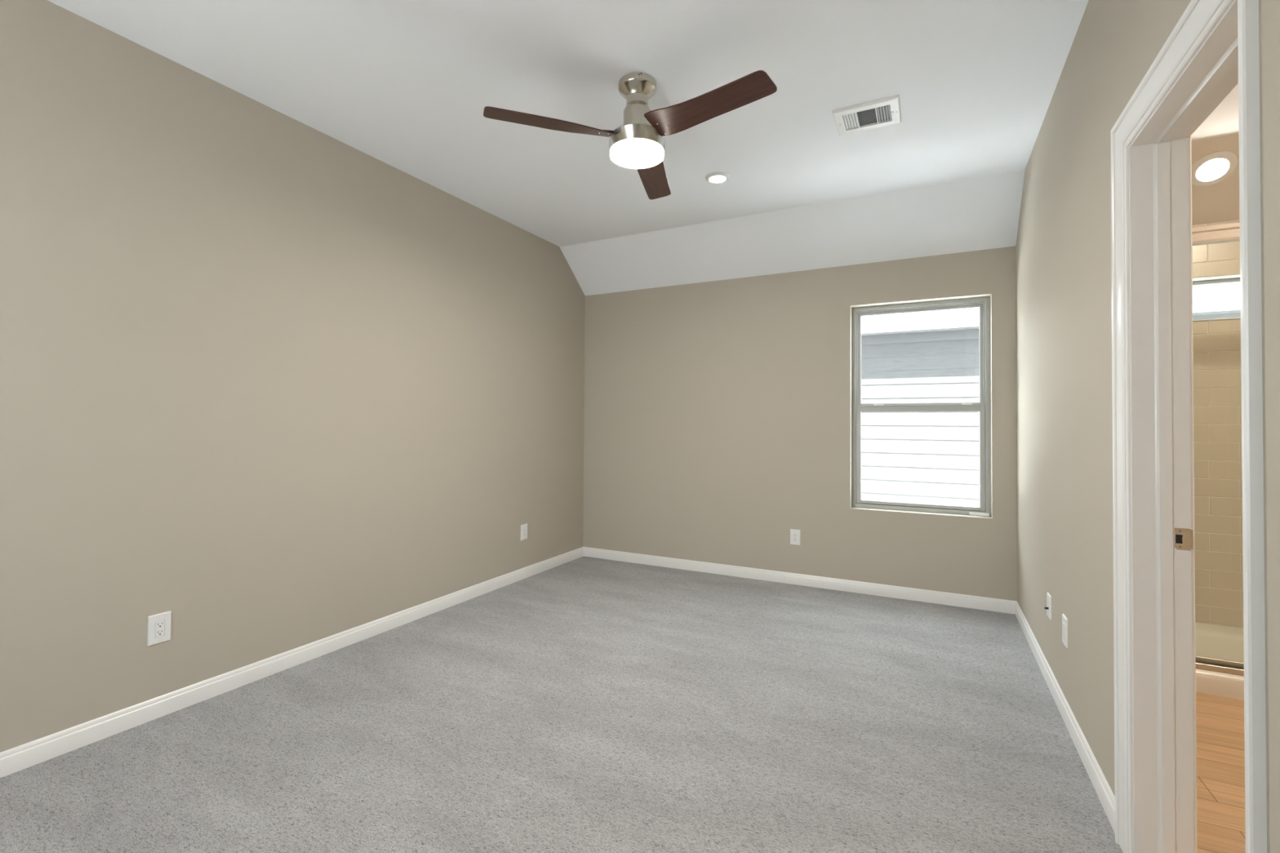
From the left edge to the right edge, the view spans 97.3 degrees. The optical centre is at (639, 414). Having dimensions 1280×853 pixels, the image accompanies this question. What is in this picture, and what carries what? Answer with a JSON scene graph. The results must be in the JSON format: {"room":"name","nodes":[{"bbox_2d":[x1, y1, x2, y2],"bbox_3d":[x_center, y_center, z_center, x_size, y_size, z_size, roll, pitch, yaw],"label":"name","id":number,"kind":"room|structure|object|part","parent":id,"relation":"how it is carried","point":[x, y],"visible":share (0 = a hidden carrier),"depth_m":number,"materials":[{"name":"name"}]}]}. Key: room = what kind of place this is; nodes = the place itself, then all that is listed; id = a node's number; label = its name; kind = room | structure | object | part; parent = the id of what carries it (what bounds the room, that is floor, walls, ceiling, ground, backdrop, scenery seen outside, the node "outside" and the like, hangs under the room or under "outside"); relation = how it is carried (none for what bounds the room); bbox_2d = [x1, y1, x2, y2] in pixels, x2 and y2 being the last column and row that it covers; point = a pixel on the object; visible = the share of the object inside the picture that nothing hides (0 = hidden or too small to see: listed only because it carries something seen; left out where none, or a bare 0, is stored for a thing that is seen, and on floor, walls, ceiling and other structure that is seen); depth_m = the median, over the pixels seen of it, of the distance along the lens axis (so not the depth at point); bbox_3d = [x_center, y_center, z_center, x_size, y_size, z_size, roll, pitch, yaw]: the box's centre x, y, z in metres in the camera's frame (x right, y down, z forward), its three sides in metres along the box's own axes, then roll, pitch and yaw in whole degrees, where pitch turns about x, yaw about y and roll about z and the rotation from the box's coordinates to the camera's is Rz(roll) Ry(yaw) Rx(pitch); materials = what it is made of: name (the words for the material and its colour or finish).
{"room":"empty bedroom","nodes":[
{"label":"empty bedroom","id":0,"kind":"room"},
{"bbox_2d":[0,0,585,752],"bbox_3d":[-1.858,-0.160,2.819,0.120,3.030,5.852,0,-1,27],"label":"wall","id":1,"kind":"structure","parent":0,"point":[269,384],"depth_m":2.59,"materials":[{"name":"paint"}]},
{"bbox_2d":[146,610,171,646],"bbox_3d":[-2.018,0.898,2.365,0.007,0.124,0.080,0,-1,27],"label":"power outlet","id":2,"kind":"object","parent":1,"relation":"attached to","point":[158,624],"visible":1,"depth_m":2.36,"materials":[{"name":"plastic"}]},
{"bbox_2d":[155,619,164,637],"bbox_3d":[-2.017,0.898,2.365,0.005,0.066,0.033,0,-1,27],"label":"receptacle","id":3,"kind":"object","parent":2,"relation":"attached to","point":[159,624],"depth_m":2.36,"materials":[{"name":"plastic"}]},
{"bbox_2d":[0,546,583,777],"bbox_3d":[-1.807,1.233,2.768,0.013,0.084,5.612,0,-1,27],"label":"baseboard","id":4,"kind":"structure","parent":1,"relation":"attached to","point":[15,759],"depth_m":2.59,"materials":[{"name":"paint"}]},
{"bbox_2d":[520,524,527,541],"bbox_3d":[-0.924,0.939,4.496,0.007,0.124,0.080,0,-1,27],"label":"power outlet","id":5,"kind":"object","parent":1,"relation":"attached to","point":[523,527],"visible":1,"depth_m":4.49,"materials":[{"name":"plastic"}]},
{"bbox_2d":[523,528,525,536],"bbox_3d":[-0.923,0.939,4.495,0.005,0.066,0.033,0,-1,27],"label":"receptacle","id":6,"kind":"object","parent":5,"relation":"attached to","point":[524,529],"depth_m":4.49,"materials":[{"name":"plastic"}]},
{"bbox_2d":[48,0,1088,295],"bbox_3d":[-0.286,-1.422,2.034,3.396,0.510,5.612,0,-1,27],"label":"ceiling","id":7,"kind":"structure","parent":0,"point":[407,85],"depth_m":2.69,"materials":[{"name":"paint"}]},
{"bbox_2d":[483,70,777,199],"bbox_3d":[0.090,-1.333,2.578,1.162,0.339,1.172,0,-1,27],"label":"ceiling fan","id":8,"kind":"object","parent":7,"relation":"hanging from","point":[637,144],"visible":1,"depth_m":2.44,"materials":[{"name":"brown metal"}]},
{"bbox_3d":[-0.385,-1.264,2.432,0.564,0.055,0.136,1,-1,-22],"label":"blade","id":9,"kind":"part","parent":8,"relation":"part of","materials":[{"name":"brown wood"}]},
{"bbox_3d":[-0.012,-1.415,2.553,0.101,0.036,0.101,0,-1,27],"label":"stem","id":10,"kind":"part","parent":8,"relation":"part of","materials":[{"name":"silver metal"}]},
{"bbox_3d":[0.070,-1.254,2.933,0.136,0.055,0.564,0,-1,8],"label":"blade","id":11,"kind":"part","parent":8,"relation":"part of","materials":[{"name":"brown wood"}]},
{"bbox_3d":[0.276,-1.262,2.288,0.564,0.055,0.136,0,-1,38],"label":"blade","id":12,"kind":"part","parent":8,"relation":"part of","materials":[{"name":"brown wood"}]},
{"bbox_2d":[705,172,729,182],"bbox_3d":[0.485,-1.479,3.521,0.151,0.013,0.151,0,-1,27],"label":"recessed light","id":13,"kind":"object","parent":7,"relation":"in","point":[714,177],"visible":1,"depth_m":3.50,"materials":[{"name":"paint"}]},
{"bbox_2d":[831,94,901,135],"bbox_3d":[1.135,-1.483,2.809,0.300,0.019,0.250,0,-1,27],"label":"ceiling vent","id":14,"kind":"object","parent":7,"relation":"in","point":[884,112],"visible":1,"depth_m":2.80,"materials":[{"name":"metal"}]},
{"bbox_2d":[0,555,1245,852],"bbox_3d":[0.433,1.312,1.605,5.300,0.080,5.633,0,-1,27],"label":"floor","id":15,"kind":"structure","parent":0,"point":[583,704],"depth_m":2.17,"materials":[{"name":"carpet"}]},
{"bbox_2d":[1195,622,1244,700],"bbox_3d":[3.131,1.256,2.875,1.653,0.102,0.910,0,-1,27],"label":"shower pan","id":16,"kind":"object","parent":15,"relation":"on","point":[1211,641],"visible":0.21,"depth_m":3.03,"materials":[{"name":"plastic"}]},
{"bbox_2d":[1191,222,1244,675],"bbox_3d":[2.953,0.152,2.530,1.651,2.094,0.050,0,-1,27],"label":"shower door","id":17,"kind":"structure","parent":16,"relation":"on","point":[1229,232],"depth_m":2.64,"materials":[{"name":"glass"},{"name":"metal"}]},
{"bbox_3d":[2.959,-0.856,2.545,1.651,0.078,0.050,0,-1,27],"label":"header rail","id":18,"kind":"part","parent":17,"relation":"part of","materials":[{"name":"metal"}]},
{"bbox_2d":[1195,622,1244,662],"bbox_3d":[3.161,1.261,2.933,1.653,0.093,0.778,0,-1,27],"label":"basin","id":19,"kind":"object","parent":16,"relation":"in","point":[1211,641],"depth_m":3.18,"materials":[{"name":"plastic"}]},
{"bbox_2d":[582,223,1243,627],"bbox_3d":[1.869,-0.117,4.144,5.300,3.030,0.150,0,-1,27],"label":"wall","id":20,"kind":"structure","parent":0,"point":[717,414],"depth_m":4.48,"materials":[{"name":"paint"}]},
{"bbox_2d":[790,528,799,545],"bbox_3d":[1.206,0.953,4.376,0.077,0.120,0.007,0,-1,27],"label":"power outlet","id":21,"kind":"object","parent":20,"relation":"attached to","point":[794,534],"visible":1,"depth_m":4.37,"materials":[{"name":"plastic"}]},
{"bbox_2d":[792,533,797,542],"bbox_3d":[1.206,0.953,4.375,0.033,0.066,0.005,0,-1,27],"label":"receptacle","id":22,"kind":"object","parent":21,"relation":"attached to","point":[794,535],"depth_m":4.37,"materials":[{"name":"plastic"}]},
{"bbox_2d":[583,546,1017,613],"bbox_3d":[0.976,1.275,4.486,3.396,0.084,0.013,0,-1,27],"label":"baseboard","id":23,"kind":"structure","parent":20,"relation":"attached to","point":[997,605],"depth_m":4.29,"materials":[{"name":"paint"}]},
{"bbox_2d":[851,296,991,516],"bbox_3d":[2.024,-0.058,4.102,0.901,1.518,0.071,0,-1,27],"label":"window","id":24,"kind":"structure","parent":20,"relation":"in","point":[984,406],"depth_m":4.06,"materials":[{"name":"plastic"}]},
{"bbox_3d":[2.035,-0.416,4.125,0.821,0.722,0.022,0,-1,27],"label":"sash","id":25,"kind":"part","parent":24,"relation":"part of","materials":[{"name":"glass"}]},
{"bbox_3d":[2.018,0.300,4.090,0.839,0.740,0.030,0,-1,27],"label":"sash","id":26,"kind":"part","parent":24,"relation":"part of","materials":[{"name":"glass"}]},
{"bbox_2d":[1192,274,1240,321],"bbox_3d":[3.363,-0.683,3.378,0.940,0.260,0.145,0,-1,27],"label":"window","id":27,"kind":"structure","parent":20,"relation":"in","point":[1232,278],"depth_m":3.34,"materials":[{"name":"plastic"}]},
{"bbox_3d":[3.381,-0.682,3.414,0.940,0.260,0.065,0,-1,27],"label":"frame","id":28,"kind":"part","parent":27,"relation":"part of","materials":[{"name":"plastic"}]},
{"bbox_2d":[1191,219,1243,627],"bbox_3d":[3.361,0.044,3.290,1.618,2.350,0.004,0,-1,27],"label":"shower tile","id":29,"kind":"structure","parent":20,"relation":"attached to","point":[1226,391],"depth_m":3.28,"materials":[{"name":"tile"}]},
{"bbox_2d":[1015,0,1279,852],"bbox_3d":[1.273,-0.164,1.211,0.127,3.030,5.612,0,-1,27],"label":"wall","id":30,"kind":"structure","parent":0,"point":[1064,262],"depth_m":2.10,"materials":[{"name":"paint"}]},
{"bbox_2d":[1044,592,1051,620],"bbox_3d":[1.963,0.921,2.714,0.021,0.112,0.080,0,-1,27],"label":"outlet","id":31,"kind":"object","parent":30,"relation":"attached to","point":[1048,607],"visible":1,"depth_m":2.70,"materials":[{"name":"plastic"}]},
{"bbox_3d":[1.970,0.921,2.711,0.006,0.112,0.080,0,-1,27],"label":"wall plate","id":32,"kind":"part","parent":31,"relation":"part of","materials":[{"name":"plastic"}]},
{"bbox_2d":[1014,601,1115,833],"bbox_3d":[1.964,1.255,2.707,0.013,0.084,2.276,0,-1,27],"label":"baseboard","id":33,"kind":"structure","parent":30,"relation":"attached to","point":[1104,793],"depth_m":2.20,"materials":[{"name":"paint"}]},
{"bbox_2d":[1062,613,1067,648],"bbox_3d":[1.807,0.920,2.396,0.008,0.122,0.082,0,-1,27],"label":"wall outlet","id":34,"kind":"object","parent":30,"relation":"attached to","point":[1064,620],"visible":1,"depth_m":2.38,"materials":[{"name":"plastic"}]},
{"bbox_2d":[1111,0,1266,852],"bbox_3d":[1.324,0.196,1.310,0.170,2.153,0.816,0,-1,27],"label":"door frame","id":35,"kind":"structure","parent":30,"relation":"in","point":[1212,49],"depth_m":1.57,"materials":[{"name":"paint"}]},
{"bbox_3d":[1.505,0.345,1.558,0.039,0.060,0.006,0,-1,27],"label":"strike plate","id":36,"kind":"part","parent":35,"relation":"part of","materials":[{"name":"silver metal"}]},
{"bbox_3d":[1.390,0.196,1.276,0.022,2.153,0.816,0,-1,27],"label":"casing","id":37,"kind":"part","parent":35,"relation":"part of","materials":[{"name":"paint"}]},
{"bbox_2d":[1191,84,1238,141],"bbox_3d":[2.379,-1.587,1.417,1.657,0.164,3.443,0,-1,27],"label":"ceiling","id":38,"kind":"structure","parent":0,"point":[1223,121],"depth_m":2.84,"materials":[{"name":"paint"}]},
{"bbox_2d":[1191,133,1239,225],"bbox_3d":[3.260,-1.384,3.132,1.657,0.510,0.419,0,-1,27],"label":"wall","id":39,"kind":"structure","parent":0,"point":[1219,202],"depth_m":3.19,"materials":[{"name":"paint"}]},
{"bbox_2d":[1191,151,1237,186],"bbox_3d":[3.158,-1.357,3.108,0.200,0.129,0.156,0,-1,32],"label":"shower light","id":40,"kind":"object","parent":39,"relation":"attached to","point":[1212,168],"visible":0.95,"depth_m":3.10,"materials":[{"name":"paint"}]},
{"label":"outside","id":41,"kind":"structure","parent":0,"visible":0},
{"bbox_3d":[3.839,1.706,5.285,30.000,0.120,3.738,0,-1,27],"label":"ground","id":42,"kind":"structure","parent":41,"visible":0},
{"bbox_2d":[861,283,1240,507],"bbox_3d":[4.610,-0.867,8.983,22.000,5.257,4.835,0,-1,27],"label":"window glass","id":43,"kind":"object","parent":42,"relation":"on","point":[928,357],"visible":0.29,"depth_m":7.06,"materials":[{"name":"glass"}]}
]}

